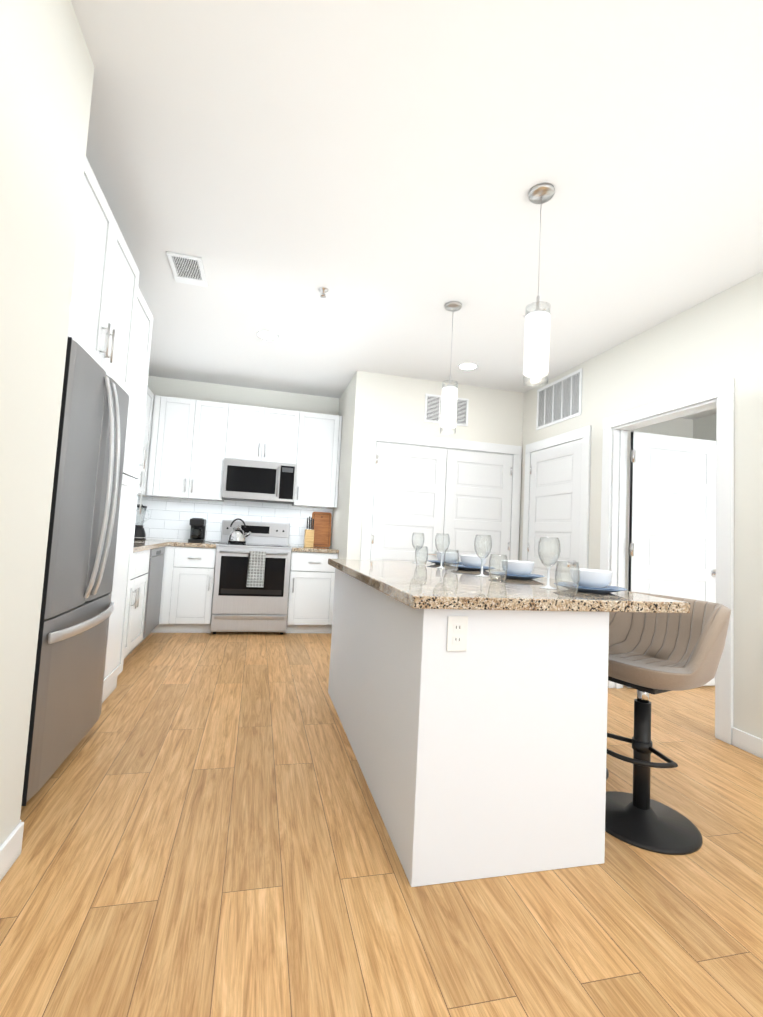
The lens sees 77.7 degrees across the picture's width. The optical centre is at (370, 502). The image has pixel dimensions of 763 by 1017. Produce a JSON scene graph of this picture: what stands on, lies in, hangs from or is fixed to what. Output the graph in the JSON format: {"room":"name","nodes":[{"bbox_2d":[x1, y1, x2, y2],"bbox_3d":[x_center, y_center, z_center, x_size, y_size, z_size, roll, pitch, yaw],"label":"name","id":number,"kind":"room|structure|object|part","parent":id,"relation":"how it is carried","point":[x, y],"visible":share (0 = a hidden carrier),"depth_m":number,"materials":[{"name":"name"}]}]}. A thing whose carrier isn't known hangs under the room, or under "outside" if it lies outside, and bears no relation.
{"room":"kitchen","nodes":[
{"label":"kitchen","id":0,"kind":"room"},
{"bbox_2d":[0,0,93,845],"bbox_3d":[-0.973,-0.380,-0.822,0.926,2.750,4.850,4,-4,-13],"label":"wall","id":1,"kind":"structure","parent":0,"point":[46,73],"depth_m":1.43,"materials":[{"name":"white paint"}]},
{"bbox_2d":[0,820,23,880],"bbox_3d":[-0.613,0.977,-0.700,0.017,0.100,4.664,4,-4,-13],"label":"baseboard","id":2,"kind":"structure","parent":1,"relation":"attached to","point":[10,849],"depth_m":1.48,"materials":[{"name":"white wood"}]},
{"bbox_2d":[138,376,339,545],"bbox_3d":[-1.685,0.008,5.529,2.490,2.750,0.120,4,-4,-13],"label":"wall","id":3,"kind":"structure","parent":0,"point":[185,389],"depth_m":5.57,"materials":[{"name":"white paint"}]},
{"bbox_2d":[145,395,236,501],"bbox_3d":[-1.985,-0.573,5.255,0.843,1.072,0.327,4,-4,-13],"label":"upper cabinet","id":4,"kind":"object","parent":3,"relation":"attached to","point":[194,444],"depth_m":5.10,"materials":[{"name":"white wood"}]},
{"bbox_2d":[135,496,332,546],"bbox_3d":[-1.622,0.223,5.463,2.364,0.489,0.008,4,-4,-13],"label":"tile backsplash","id":5,"kind":"structure","parent":3,"relation":"attached to","point":[167,518],"depth_m":5.40,"materials":[{"name":"white tile"}]},
{"bbox_2d":[233,404,300,463],"bbox_3d":[-1.242,-0.748,5.442,0.776,0.618,0.327,4,-4,-13],"label":"upper cabinet","id":6,"kind":"object","parent":3,"relation":"attached to","point":[264,434],"depth_m":5.29,"materials":[{"name":"white wood"}]},
{"bbox_2d":[222,458,296,503],"bbox_3d":[-1.252,-0.225,5.335,0.770,0.432,0.456,4,-4,-13],"label":"microwave","id":7,"kind":"object","parent":6,"relation":"attached to","point":[258,481],"visible":1,"depth_m":5.16,"materials":[{"name":"grey metal"}]},
{"bbox_2d":[292,411,341,508],"bbox_3d":[-0.664,-0.481,5.565,0.550,1.072,0.327,4,-4,-13],"label":"upper cabinet","id":8,"kind":"object","parent":3,"relation":"attached to","point":[318,456],"depth_m":5.42,"materials":[{"name":"white wood"}]},
{"bbox_2d":[0,632,762,1016],"bbox_3d":[0.300,1.318,2.451,8.800,0.060,10.800,4,-4,-13],"label":"floor","id":9,"kind":"structure","parent":0,"point":[206,834],"depth_m":1.48,"materials":[{"name":"brown wood"}]},
{"bbox_2d":[21,337,129,805],"bbox_3d":[-1.618,0.260,2.073,0.832,1.793,0.859,4,-4,-13],"label":"fridge","id":10,"kind":"object","parent":9,"relation":"on","point":[77,606],"visible":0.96,"depth_m":1.99,"materials":[{"name":"grey metal"}]},
{"bbox_2d":[102,287,152,702],"bbox_3d":[-1.834,-0.072,2.852,0.722,2.535,0.620,4,-4,-13],"label":"pantry cabinet","id":11,"kind":"object","parent":9,"relation":"on","point":[132,464],"visible":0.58,"depth_m":3.03,"materials":[{"name":"white wood"}]},
{"bbox_2d":[124,550,149,658],"bbox_3d":[-2.097,0.794,3.540,0.642,0.874,0.930,4,-4,-13],"label":"base cabinet","id":12,"kind":"object","parent":9,"relation":"on","point":[137,600],"visible":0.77,"depth_m":3.75,"materials":[{"name":"white wood"}]},
{"bbox_2d":[132,547,164,650],"bbox_3d":[-2.286,0.835,4.286,0.620,0.871,0.604,4,-4,-13],"label":"dishwasher","id":13,"kind":"object","parent":9,"relation":"on","point":[154,590],"visible":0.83,"depth_m":4.29,"materials":[{"name":"grey"}]},
{"bbox_2d":[148,546,215,634],"bbox_3d":[-2.202,0.883,4.955,1.095,0.874,0.657,4,-4,-13],"label":"base cabinet","id":14,"kind":"object","parent":9,"relation":"on","point":[187,590],"visible":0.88,"depth_m":4.77,"materials":[{"name":"white wood"}]},
{"bbox_2d":[133,539,173,552],"bbox_3d":[-2.211,0.372,4.189,0.660,0.040,2.195,4,-4,-13],"label":"countertop","id":15,"kind":"structure","parent":14,"relation":"on","point":[143,545],"depth_m":4.24,"materials":[{"name":"stone"}]},
{"bbox_2d":[134,504,148,539],"bbox_3d":[-2.419,0.208,4.952,0.198,0.366,0.171,4,-4,-13],"label":"blender","id":16,"kind":"object","parent":15,"relation":"on","point":[140,533],"visible":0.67,"depth_m":4.91,"materials":[{"name":"black plastic"}]},
{"bbox_2d":[171,540,219,547],"bbox_3d":[-1.862,0.451,5.076,0.433,0.040,0.626,4,-4,-13],"label":"countertop","id":17,"kind":"structure","parent":14,"relation":"on","point":[179,543],"depth_m":4.80,"materials":[{"name":"stone"}]},
{"bbox_2d":[188,518,215,542],"bbox_3d":[-1.822,0.310,5.207,0.308,0.260,0.310,4,-4,-13],"label":"coffee maker","id":18,"kind":"object","parent":17,"relation":"on","point":[198,529],"visible":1,"depth_m":5.08,"materials":[{"name":"black plastic"}]},
{"bbox_2d":[210,520,291,633],"bbox_3d":[-1.285,0.794,5.149,0.766,1.175,0.691,4,-4,-13],"label":"range","id":19,"kind":"object","parent":9,"relation":"on","point":[238,605],"visible":0.92,"depth_m":4.88,"materials":[{"name":"silver metal"}]},
{"bbox_2d":[228,518,250,543],"bbox_3d":[-1.448,0.317,5.239,0.249,0.274,0.200,4,-4,-13],"label":"kettle","id":20,"kind":"object","parent":19,"relation":"on","point":[237,535],"visible":1,"depth_m":5.17,"materials":[{"name":"silver metal"}]},
{"bbox_2d":[246,551,265,586],"bbox_3d":[-1.173,0.685,4.837,0.170,0.362,0.038,4,-4,-13],"label":"dish towel","id":21,"kind":"object","parent":19,"relation":"hanging from","point":[256,569],"visible":1,"depth_m":4.82,"materials":[{"name":"grey fabric"}]},
{"bbox_2d":[286,551,337,632],"bbox_3d":[-0.686,0.989,5.323,0.505,0.874,0.632,4,-4,-13],"label":"base cabinet","id":22,"kind":"object","parent":9,"relation":"on","point":[311,592],"visible":0.85,"depth_m":5.06,"materials":[{"name":"white wood"}]},
{"bbox_2d":[290,546,338,552],"bbox_3d":[-0.661,0.534,5.359,0.503,0.040,0.622,4,-4,-13],"label":"countertop","id":23,"kind":"structure","parent":22,"relation":"on","point":[294,548],"depth_m":5.08,"materials":[{"name":"stone"}]},
{"bbox_2d":[304,516,313,546],"bbox_3d":[-0.705,0.340,5.425,0.100,0.350,0.100,4,-4,-13],"label":"knife block","id":24,"kind":"object","parent":23,"relation":"on","point":[309,538],"visible":1,"depth_m":5.38,"materials":[{"name":"brown wood"}]},
{"bbox_2d":[312,512,331,546],"bbox_3d":[-0.592,0.326,5.649,0.235,0.418,0.084,4,-4,-13],"label":"cutting board","id":25,"kind":"object","parent":23,"relation":"on","point":[322,529],"visible":0.88,"depth_m":5.64,"materials":[{"name":"brown wood"}]},
{"bbox_2d":[328,567,608,886],"bbox_3d":[0.285,0.850,2.479,0.711,0.874,1.828,4,-4,-13],"label":"kitchen island","id":26,"kind":"object","parent":9,"relation":"on","point":[470,708],"depth_m":1.61,"materials":[{"name":"white paint"}]},
{"bbox_2d":[328,559,689,614],"bbox_3d":[0.438,0.404,2.539,1.076,0.040,1.890,4,-4,-13],"label":"island countertop","id":27,"kind":"structure","parent":26,"relation":"on","point":[426,587],"depth_m":1.76,"materials":[{"name":"beige stone"}]},
{"bbox_2d":[412,532,423,562],"bbox_3d":[0.332,0.325,3.357,0.092,0.215,0.092,4,-4,-13],"label":"wine glass","id":28,"kind":"object","parent":27,"relation":"on","point":[417,542],"visible":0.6,"depth_m":3.35,"materials":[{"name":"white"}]},
{"bbox_2d":[415,546,427,564],"bbox_3d":[0.337,0.356,3.151,0.088,0.125,0.088,4,-4,-13],"label":"glass tumbler","id":29,"kind":"object","parent":27,"relation":"on","point":[416,559],"visible":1,"depth_m":3.14,"materials":[{"name":"clear glass"}]},
{"bbox_2d":[435,533,449,568],"bbox_3d":[0.444,0.303,2.953,0.092,0.215,0.092,4,-4,-13],"label":"wine glass","id":30,"kind":"object","parent":27,"relation":"on","point":[444,544],"visible":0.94,"depth_m":2.94,"materials":[{"name":"clear glass"}]},
{"bbox_2d":[427,560,461,564],"bbox_3d":[0.540,0.432,3.360,0.280,0.023,0.280,4,-4,-13],"label":"plate stack","id":31,"kind":"object","parent":27,"relation":"on","point":[438,562],"visible":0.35,"depth_m":3.28,"materials":[{"name":"blue ceramic"}]},
{"bbox_2d":[436,552,459,561],"bbox_3d":[0.546,0.394,3.360,0.166,0.076,0.166,4,-4,-13],"label":"bowl","id":32,"kind":"object","parent":31,"relation":"on","point":[443,557],"visible":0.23,"depth_m":3.30,"materials":[{"name":"white ceramic"}]},
{"bbox_2d":[444,549,458,571],"bbox_3d":[0.455,0.331,2.676,0.088,0.125,0.088,4,-4,-13],"label":"glass tumbler","id":33,"kind":"object","parent":27,"relation":"on","point":[457,564],"visible":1,"depth_m":2.67,"materials":[{"name":"clear glass"}]},
{"bbox_2d":[451,564,494,570],"bbox_3d":[0.632,0.410,2.950,0.280,0.023,0.280,4,-4,-13],"label":"plate stack","id":34,"kind":"object","parent":27,"relation":"on","point":[462,567],"visible":0.69,"depth_m":2.86,"materials":[{"name":"blue ceramic"}]},
{"bbox_2d":[460,555,486,566],"bbox_3d":[0.639,0.372,2.951,0.166,0.076,0.166,4,-4,-13],"label":"bowl","id":35,"kind":"object","parent":34,"relation":"on","point":[471,560],"visible":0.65,"depth_m":2.89,"materials":[{"name":"white ceramic"}]},
{"bbox_2d":[474,535,491,576],"bbox_3d":[0.584,0.279,2.473,0.092,0.215,0.092,4,-4,-13],"label":"wine glass","id":36,"kind":"object","parent":27,"relation":"on","point":[481,574],"visible":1,"depth_m":2.46,"materials":[{"name":"clear glass"}]},
{"bbox_2d":[488,554,507,581],"bbox_3d":[0.590,0.306,2.195,0.088,0.125,0.088,4,-4,-13],"label":"glass tumbler","id":37,"kind":"object","parent":27,"relation":"on","point":[501,568],"visible":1,"depth_m":2.19,"materials":[{"name":"clear glass"}]},
{"bbox_2d":[490,571,544,579],"bbox_3d":[0.758,0.384,2.467,0.280,0.023,0.280,4,-4,-13],"label":"plate stack","id":38,"kind":"object","parent":27,"relation":"on","point":[525,577],"visible":0.62,"depth_m":2.38,"materials":[{"name":"blue ceramic"}]},
{"bbox_2d":[501,560,533,574],"bbox_3d":[0.764,0.346,2.468,0.166,0.076,0.166,4,-4,-13],"label":"bowl","id":39,"kind":"object","parent":38,"relation":"on","point":[515,567],"visible":0.75,"depth_m":2.40,"materials":[{"name":"white ceramic"}]},
{"bbox_2d":[538,537,560,588],"bbox_3d":[0.755,0.257,2.010,0.092,0.215,0.092,4,-4,-13],"label":"wine glass","id":40,"kind":"object","parent":27,"relation":"on","point":[547,586],"visible":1,"depth_m":2.00,"materials":[{"name":"clear glass"}]},
{"bbox_2d":[555,561,579,595],"bbox_3d":[0.733,0.285,1.767,0.088,0.125,0.088,4,-4,-13],"label":"glass tumbler","id":41,"kind":"object","parent":27,"relation":"on","point":[561,571],"visible":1,"depth_m":1.76,"materials":[{"name":"clear glass"}]},
{"bbox_2d":[554,582,626,592],"bbox_3d":[0.915,0.360,1.981,0.280,0.023,0.280,4,-4,-13],"label":"plate stack","id":42,"kind":"object","parent":27,"relation":"on","point":[609,589],"visible":0.75,"depth_m":1.90,"materials":[{"name":"blue"}]},
{"bbox_2d":[570,568,612,587],"bbox_3d":[0.921,0.322,1.981,0.166,0.076,0.166,4,-4,-13],"label":"bowl","id":43,"kind":"object","parent":42,"relation":"on","point":[594,578],"visible":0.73,"depth_m":1.92,"materials":[{"name":"white ceramic"}]},
{"bbox_2d":[605,591,730,854],"bbox_3d":[1.136,0.849,1.961,0.475,0.898,0.538,5,-4,-30],"label":"bar stool","id":44,"kind":"object","parent":9,"relation":"on","point":[653,653],"visible":0.79,"depth_m":1.90,"materials":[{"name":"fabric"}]},
{"bbox_2d":[71,0,762,419],"bbox_3d":[0.450,-1.482,2.639,8.800,0.060,10.800,4,-4,-13],"label":"ceiling","id":45,"kind":"structure","parent":0,"point":[379,168],"depth_m":2.15,"materials":[{"name":"white paint"}]},
{"bbox_2d":[166,251,207,286],"bbox_3d":[-1.186,-1.504,3.071,0.205,0.012,0.355,4,-4,-13],"label":"ceiling vent","id":46,"kind":"object","parent":45,"relation":"in","point":[187,269],"visible":1,"depth_m":3.05,"materials":[{"name":"grey metal"}]},
{"bbox_2d":[318,287,328,297],"bbox_3d":[-0.326,-1.428,3.234,0.070,0.050,0.070,4,-4,-13],"label":"sprinkler","id":47,"kind":"object","parent":45,"relation":"attached to","point":[323,290],"visible":1,"depth_m":3.22,"materials":[{"name":"silver metal"}]},
{"bbox_2d":[440,301,461,434],"bbox_3d":[0.561,-0.938,3.324,0.120,0.920,0.123,4,-4,-13],"label":"pendant light","id":48,"kind":"object","parent":45,"relation":"hanging from","point":[449,407],"visible":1,"depth_m":3.27,"materials":[{"name":"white glass"}]},
{"bbox_3d":[0.545,-0.659,3.307,0.110,0.270,0.110,4,-4,-13],"label":"lamp shade","id":49,"kind":"part","parent":48,"relation":"part of","materials":[{"name":"white glass"}]},
{"bbox_2d":[458,363,477,369],"bbox_3d":[0.928,-1.296,4.524,0.194,0.007,0.194,4,-4,-13],"label":"recessed light","id":50,"kind":"object","parent":45,"relation":"in","point":[467,366],"visible":1,"depth_m":4.52,"materials":[{"name":"white plastic"}]},
{"bbox_2d":[523,183,554,386],"bbox_3d":[0.778,-1.002,2.196,0.120,0.920,0.123,4,-4,-13],"label":"pendant light","id":51,"kind":"object","parent":45,"relation":"hanging from","point":[536,343],"visible":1,"depth_m":2.14,"materials":[{"name":"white glass"}]},
{"bbox_3d":[0.763,-0.723,2.178,0.110,0.270,0.110,4,-4,-13],"label":"lamp shade","id":52,"kind":"part","parent":51,"relation":"part of","materials":[{"name":"white glass"}]},
{"bbox_2d":[331,371,523,559],"bbox_3d":[0.565,0.127,5.508,1.887,2.750,1.190,4,-4,-13],"label":"wall block","id":53,"kind":"object","parent":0,"point":[371,401],"visible":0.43,"depth_m":4.94,"materials":[{"name":"white paint"}]},
{"bbox_2d":[370,442,446,562],"bbox_3d":[0.379,0.422,4.793,0.769,2.022,0.076,4,-4,-13],"label":"closet door","id":54,"kind":"structure","parent":53,"relation":"attached to","point":[409,492],"depth_m":4.84,"materials":[{"name":"white wood"}]},
{"bbox_2d":[360,430,521,560],"bbox_3d":[0.750,0.400,4.913,1.736,2.146,0.022,4,-4,-13],"label":"trim","id":55,"kind":"structure","parent":53,"relation":"attached to","point":[374,437],"depth_m":4.93,"materials":[{"name":"white wood"}]},
{"bbox_2d":[424,394,468,426],"bbox_3d":[0.802,-0.973,5.005,0.490,0.300,0.013,4,-4,-13],"label":"air vent","id":56,"kind":"object","parent":53,"relation":"attached to","point":[432,413],"visible":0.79,"depth_m":4.98,"materials":[{"name":"grey metal"}]},
{"bbox_2d":[443,449,512,569],"bbox_3d":[1.130,0.474,4.969,0.769,2.022,0.076,4,-4,-13],"label":"closet door","id":57,"kind":"structure","parent":53,"relation":"attached to","point":[478,491],"depth_m":5.03,"materials":[{"name":"white wood"}]},
{"bbox_2d":[518,271,762,738],"bbox_3d":[2.425,-0.007,2.021,0.120,2.750,8.840,4,-4,-13],"label":"wall","id":58,"kind":"structure","parent":0,"point":[741,333],"depth_m":2.98,"materials":[{"name":"white paint"}]},
{"bbox_2d":[527,439,581,581],"bbox_3d":[1.696,0.469,4.522,0.088,2.034,0.821,4,-4,-13],"label":"closed door","id":59,"kind":"structure","parent":58,"relation":"in","point":[555,491],"depth_m":4.51,"materials":[{"name":"white wood"}]},
{"bbox_2d":[522,425,590,568],"bbox_3d":[1.734,0.428,4.530,0.022,2.145,1.010,4,-4,-13],"label":"door frame","id":60,"kind":"structure","parent":58,"relation":"attached to","point":[583,434],"depth_m":4.17,"materials":[{"name":"white wood"}]},
{"bbox_2d":[536,368,582,429],"bbox_3d":[1.818,-0.980,4.606,0.013,0.430,0.700,4,-4,-13],"label":"air vent","id":61,"kind":"object","parent":58,"relation":"in","point":[559,400],"visible":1,"depth_m":4.57,"materials":[{"name":"grey metal"}]},
{"bbox_2d":[600,378,733,744],"bbox_3d":[2.085,0.358,3.359,0.162,2.165,1.105,4,-4,-13],"label":"door frame","id":62,"kind":"structure","parent":58,"relation":"attached to","point":[722,392],"depth_m":3.03,"materials":[{"name":"white wood"}]},
{"bbox_2d":[626,431,715,687],"bbox_3d":[2.498,0.466,3.842,0.902,2.034,0.111,4,-4,-13],"label":"open bedroom door","id":63,"kind":"structure","parent":58,"relation":"in","point":[672,524],"depth_m":3.88,"materials":[{"name":"white wood"}]},
{"bbox_2d":[732,727,762,758],"bbox_3d":[2.680,1.220,0.277,0.014,0.100,5.065,4,-4,-13],"label":"baseboard","id":64,"kind":"structure","parent":58,"relation":"attached to","point":[745,741],"depth_m":2.65,"materials":[{"name":"white wood"}]},
{"bbox_2d":[625,418,692,590],"bbox_3d":[2.883,0.261,5.657,2.463,2.750,0.120,4,-4,-13],"label":"wall","id":65,"kind":"structure","parent":0,"point":[680,427],"depth_m":5.80,"materials":[{"name":"white paint"}]},
{"bbox_2d":[693,414,715,440],"bbox_3d":[4.938,0.132,2.077,0.120,2.750,7.800,4,-4,-13],"label":"wall","id":66,"kind":"structure","parent":0,"point":[704,428],"depth_m":5.77,"materials":[{"name":"white paint"}]},
{"bbox_3d":[-2.375,-0.177,3.327,0.120,2.750,3.858,4,-4,-13],"label":"wall","id":67,"kind":"structure","parent":0,"visible":0},
{"bbox_2d":[68,157,138,394],"bbox_3d":[-1.578,-1.007,2.145,0.772,0.738,0.970,4,-4,-13],"label":"upper cabinet","id":68,"kind":"object","parent":67,"relation":"attached to","point":[103,304],"visible":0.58,"depth_m":2.16,"materials":[{"name":"white wood"}]},
{"bbox_2d":[137,387,148,493],"bbox_3d":[-2.313,-0.661,4.200,0.327,1.072,0.893,4,-4,-13],"label":"upper cabinet","id":69,"kind":"object","parent":67,"relation":"attached to","point":[147,397],"depth_m":4.76,"materials":[{"name":"white wood"}]},
{"bbox_2d":[141,389,153,494],"bbox_3d":[-2.443,-0.632,4.746,0.327,1.072,0.457,4,-4,-13],"label":"upper cabinet","id":70,"kind":"object","parent":67,"relation":"attached to","point":[142,479],"depth_m":4.91,"materials":[{"name":"white wood"}]}
]}

